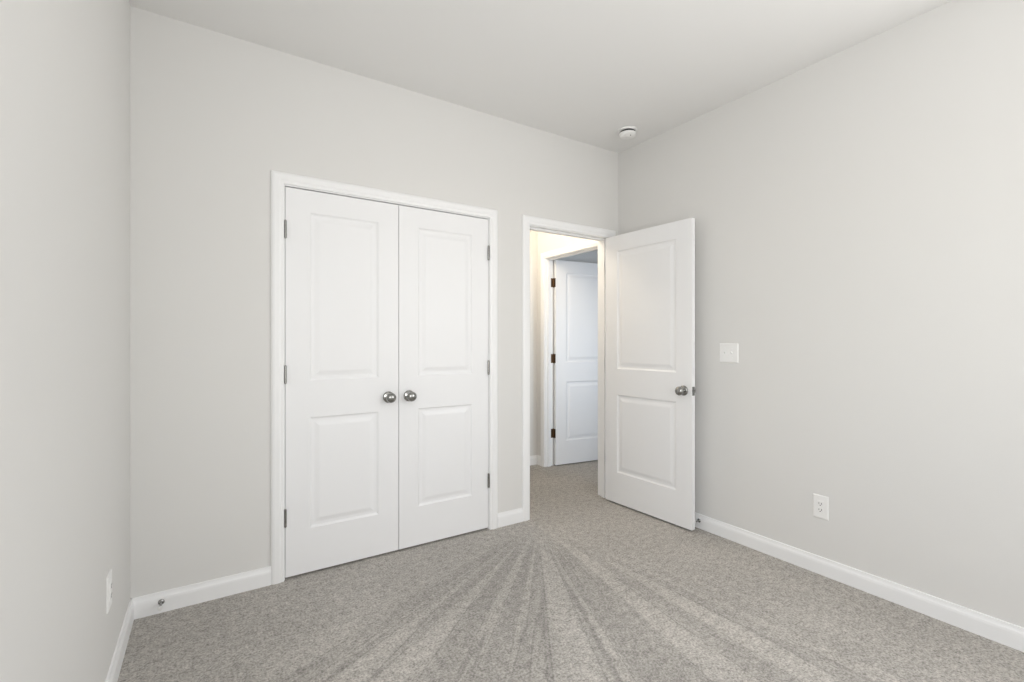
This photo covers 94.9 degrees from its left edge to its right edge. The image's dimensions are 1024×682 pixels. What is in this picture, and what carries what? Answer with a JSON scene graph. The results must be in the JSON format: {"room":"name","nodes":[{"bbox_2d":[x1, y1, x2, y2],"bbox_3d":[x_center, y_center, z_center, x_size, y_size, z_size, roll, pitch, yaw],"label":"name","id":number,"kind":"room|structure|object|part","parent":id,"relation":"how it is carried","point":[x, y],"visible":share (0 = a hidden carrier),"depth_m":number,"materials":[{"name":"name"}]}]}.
{"room":"empty bedroom","nodes":[
{"label":"empty bedroom","id":0,"kind":"room"},
{"bbox_2d":[0,0,129,681],"bbox_3d":[-1.308,-0.127,1.375,0.120,2.740,5.970,0,0,-33],"label":"wall","id":1,"kind":"structure","parent":0,"point":[64,307],"depth_m":1.14,"materials":[{"name":"white paint"}]},
{"bbox_2d":[106,569,111,613],"bbox_3d":[-1.403,0.871,1.639,0.009,0.123,0.076,0,0,-33],"label":"electrical outlet","id":2,"kind":"object","parent":1,"relation":"attached to","point":[108,590],"visible":0.98,"depth_m":1.62,"materials":[{"name":"white plastic"}]},
{"bbox_2d":[105,596,140,681],"bbox_3d":[-0.697,1.197,0.554,0.014,0.092,3.688,0,0,-33],"label":"baseboard","id":3,"kind":"structure","parent":1,"relation":"attached to","point":[133,612],"depth_m":1.86,"materials":[{"name":"white wood"}]},
{"bbox_2d":[130,6,617,598],"bbox_3d":[-0.450,-0.127,2.981,3.305,2.740,0.120,0,0,-33],"label":"wall","id":4,"kind":"structure","parent":0,"point":[222,126],"depth_m":2.32,"materials":[{"name":"white paint"}]},
{"bbox_2d":[141,566,270,617],"bbox_3d":[-1.453,1.197,2.253,0.531,0.092,0.014,0,0,-33],"label":"baseboard","id":5,"kind":"structure","parent":4,"relation":"attached to","point":[196,593],"depth_m":2.24,"materials":[{"name":"white wood"}]},
{"bbox_2d":[157,599,164,610],"bbox_3d":[-1.585,1.193,2.120,0.025,0.025,0.072,0,0,-33],"label":"door stop","id":6,"kind":"object","parent":5,"relation":"attached to","point":[160,603],"visible":1,"depth_m":2.13,"materials":[{"name":"grey metal"}]},
{"bbox_2d":[271,170,497,584],"bbox_3d":[-0.662,0.185,2.762,1.350,2.115,0.018,0,0,-33],"label":"trim","id":7,"kind":"structure","parent":4,"relation":"attached to","point":[279,179],"depth_m":2.42,"materials":[{"name":"white wood"}]},
{"bbox_2d":[284,184,489,579],"bbox_3d":[-0.681,0.208,2.792,1.258,2.069,0.186,0,0,-33],"label":"double door","id":8,"kind":"structure","parent":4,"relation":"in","point":[327,192],"depth_m":2.71,"materials":[{"name":"white wood"}]},
{"bbox_3d":[-0.918,0.215,2.590,0.612,2.032,0.104,0,0,-33],"label":"closet left door","id":9,"kind":"part","parent":8,"relation":"part of","materials":[{"name":"white wood"}]},
{"bbox_3d":[-0.400,0.215,2.925,0.612,2.032,0.104,0,0,-33],"label":"closet right door","id":10,"kind":"part","parent":8,"relation":"part of","materials":[{"name":"white wood"}]},
{"bbox_2d":[530,225,607,497],"bbox_3d":[0.409,0.208,3.537,0.798,2.069,0.120,0,0,-33],"label":"door frame","id":11,"kind":"structure","parent":4,"relation":"in","point":[601,240],"depth_m":3.74,"materials":[{"name":"white wood"}]},
{"bbox_2d":[606,218,694,530],"bbox_3d":[0.966,0.215,3.386,0.172,2.032,0.803,0,0,-33],"label":"entry door","id":12,"kind":"structure","parent":11,"relation":"attached to","point":[650,370],"depth_m":3.30,"materials":[{"name":"white wood"}]},
{"bbox_2d":[522,214,615,520],"bbox_3d":[0.446,0.185,3.479,0.890,2.115,0.018,0,0,-33],"label":"trim","id":13,"kind":"structure","parent":4,"relation":"attached to","point":[527,220],"depth_m":3.26,"materials":[{"name":"white wood"}]},
{"bbox_2d":[530,230,536,455],"bbox_3d":[-0.195,-0.127,4.530,1.195,2.740,0.120,0,0,-33],"label":"wall","id":14,"kind":"structure","parent":0,"point":[533,342],"depth_m":4.72,"materials":[{"name":"white paint"}]},
{"bbox_2d":[530,455,540,465],"bbox_3d":[-0.149,1.197,4.476,0.975,0.092,0.020,0,0,-33],"label":"baseboard","id":15,"kind":"structure","parent":14,"relation":"attached to","point":[535,459],"depth_m":4.71,"materials":[{"name":"white wood"}]},
{"bbox_2d":[129,0,951,152],"bbox_3d":[1.295,-1.547,3.058,6.320,0.100,5.970,0,0,-33],"label":"ceiling","id":16,"kind":"structure","parent":0,"point":[599,73],"depth_m":2.37,"materials":[{"name":"white paint"}]},
{"bbox_2d":[618,126,636,138],"bbox_3d":[0.823,-1.472,3.340,0.133,0.050,0.133,0,0,-33],"label":"smoke detector","id":17,"kind":"object","parent":16,"relation":"attached to","point":[627,132],"visible":1,"depth_m":3.30,"materials":[{"name":"white plastic"}]},
{"bbox_2d":[537,232,589,455],"bbox_3d":[0.309,-0.127,4.759,0.100,2.740,2.042,0,0,-33],"label":"wall","id":18,"kind":"structure","parent":0,"point":[546,242],"depth_m":4.70,"materials":[{"name":"white paint"}]},
{"bbox_2d":[545,246,597,466],"bbox_3d":[0.577,0.208,4.343,0.100,2.069,0.800,0,0,-33],"label":"door frame","id":19,"kind":"structure","parent":18,"relation":"in","point":[548,363],"depth_m":4.65,"materials":[{"name":"white wood"}]},
{"bbox_2d":[551,260,597,464],"bbox_3d":[0.774,0.215,4.804,0.794,2.032,0.213,0,0,-33],"label":"hall door","id":20,"kind":"structure","parent":18,"relation":"in","point":[574,360],"depth_m":4.75,"materials":[{"name":"white wood"}]},
{"bbox_2d":[117,460,1023,681],"bbox_3d":[1.295,1.273,3.058,6.320,0.060,5.970,0,0,-33],"label":"floor","id":21,"kind":"structure","parent":0,"point":[576,577],"depth_m":2.09,"materials":[{"name":"grey carpet"}]},
{"bbox_2d":[554,250,597,263],"bbox_3d":[1.530,-0.127,5.585,2.850,2.740,0.120,0,0,-33],"label":"wall","id":22,"kind":"structure","parent":0,"point":[590,257],"depth_m":5.02,"materials":[{"name":"white paint"}]},
{"bbox_2d":[618,0,1023,627],"bbox_3d":[1.942,-0.127,2.189,0.146,2.740,3.808,0,0,-33],"label":"wall","id":23,"kind":"structure","parent":0,"point":[856,210],"depth_m":2.31,"materials":[{"name":"white paint"}]},
{"bbox_2d":[720,343,737,362],"bbox_3d":[1.356,0.076,2.946,0.016,0.120,0.124,0,0,-33],"label":"switch plate","id":24,"kind":"object","parent":23,"relation":"attached to","point":[728,352],"visible":1,"depth_m":2.95,"materials":[{"name":"white plastic"}]},
{"bbox_2d":[813,493,828,520],"bbox_3d":[1.646,0.885,2.506,0.009,0.123,0.076,0,0,-33],"label":"electrical outlet","id":25,"kind":"object","parent":23,"relation":"attached to","point":[821,506],"visible":1,"depth_m":2.50,"materials":[{"name":"white plastic"}]},
{"bbox_2d":[695,512,1023,651],"bbox_3d":[1.833,1.197,2.190,0.038,0.092,3.688,0,0,-33],"label":"baseboard","id":26,"kind":"structure","parent":23,"relation":"attached to","point":[988,627],"depth_m":2.28,"materials":[{"name":"white wood"}]}
]}

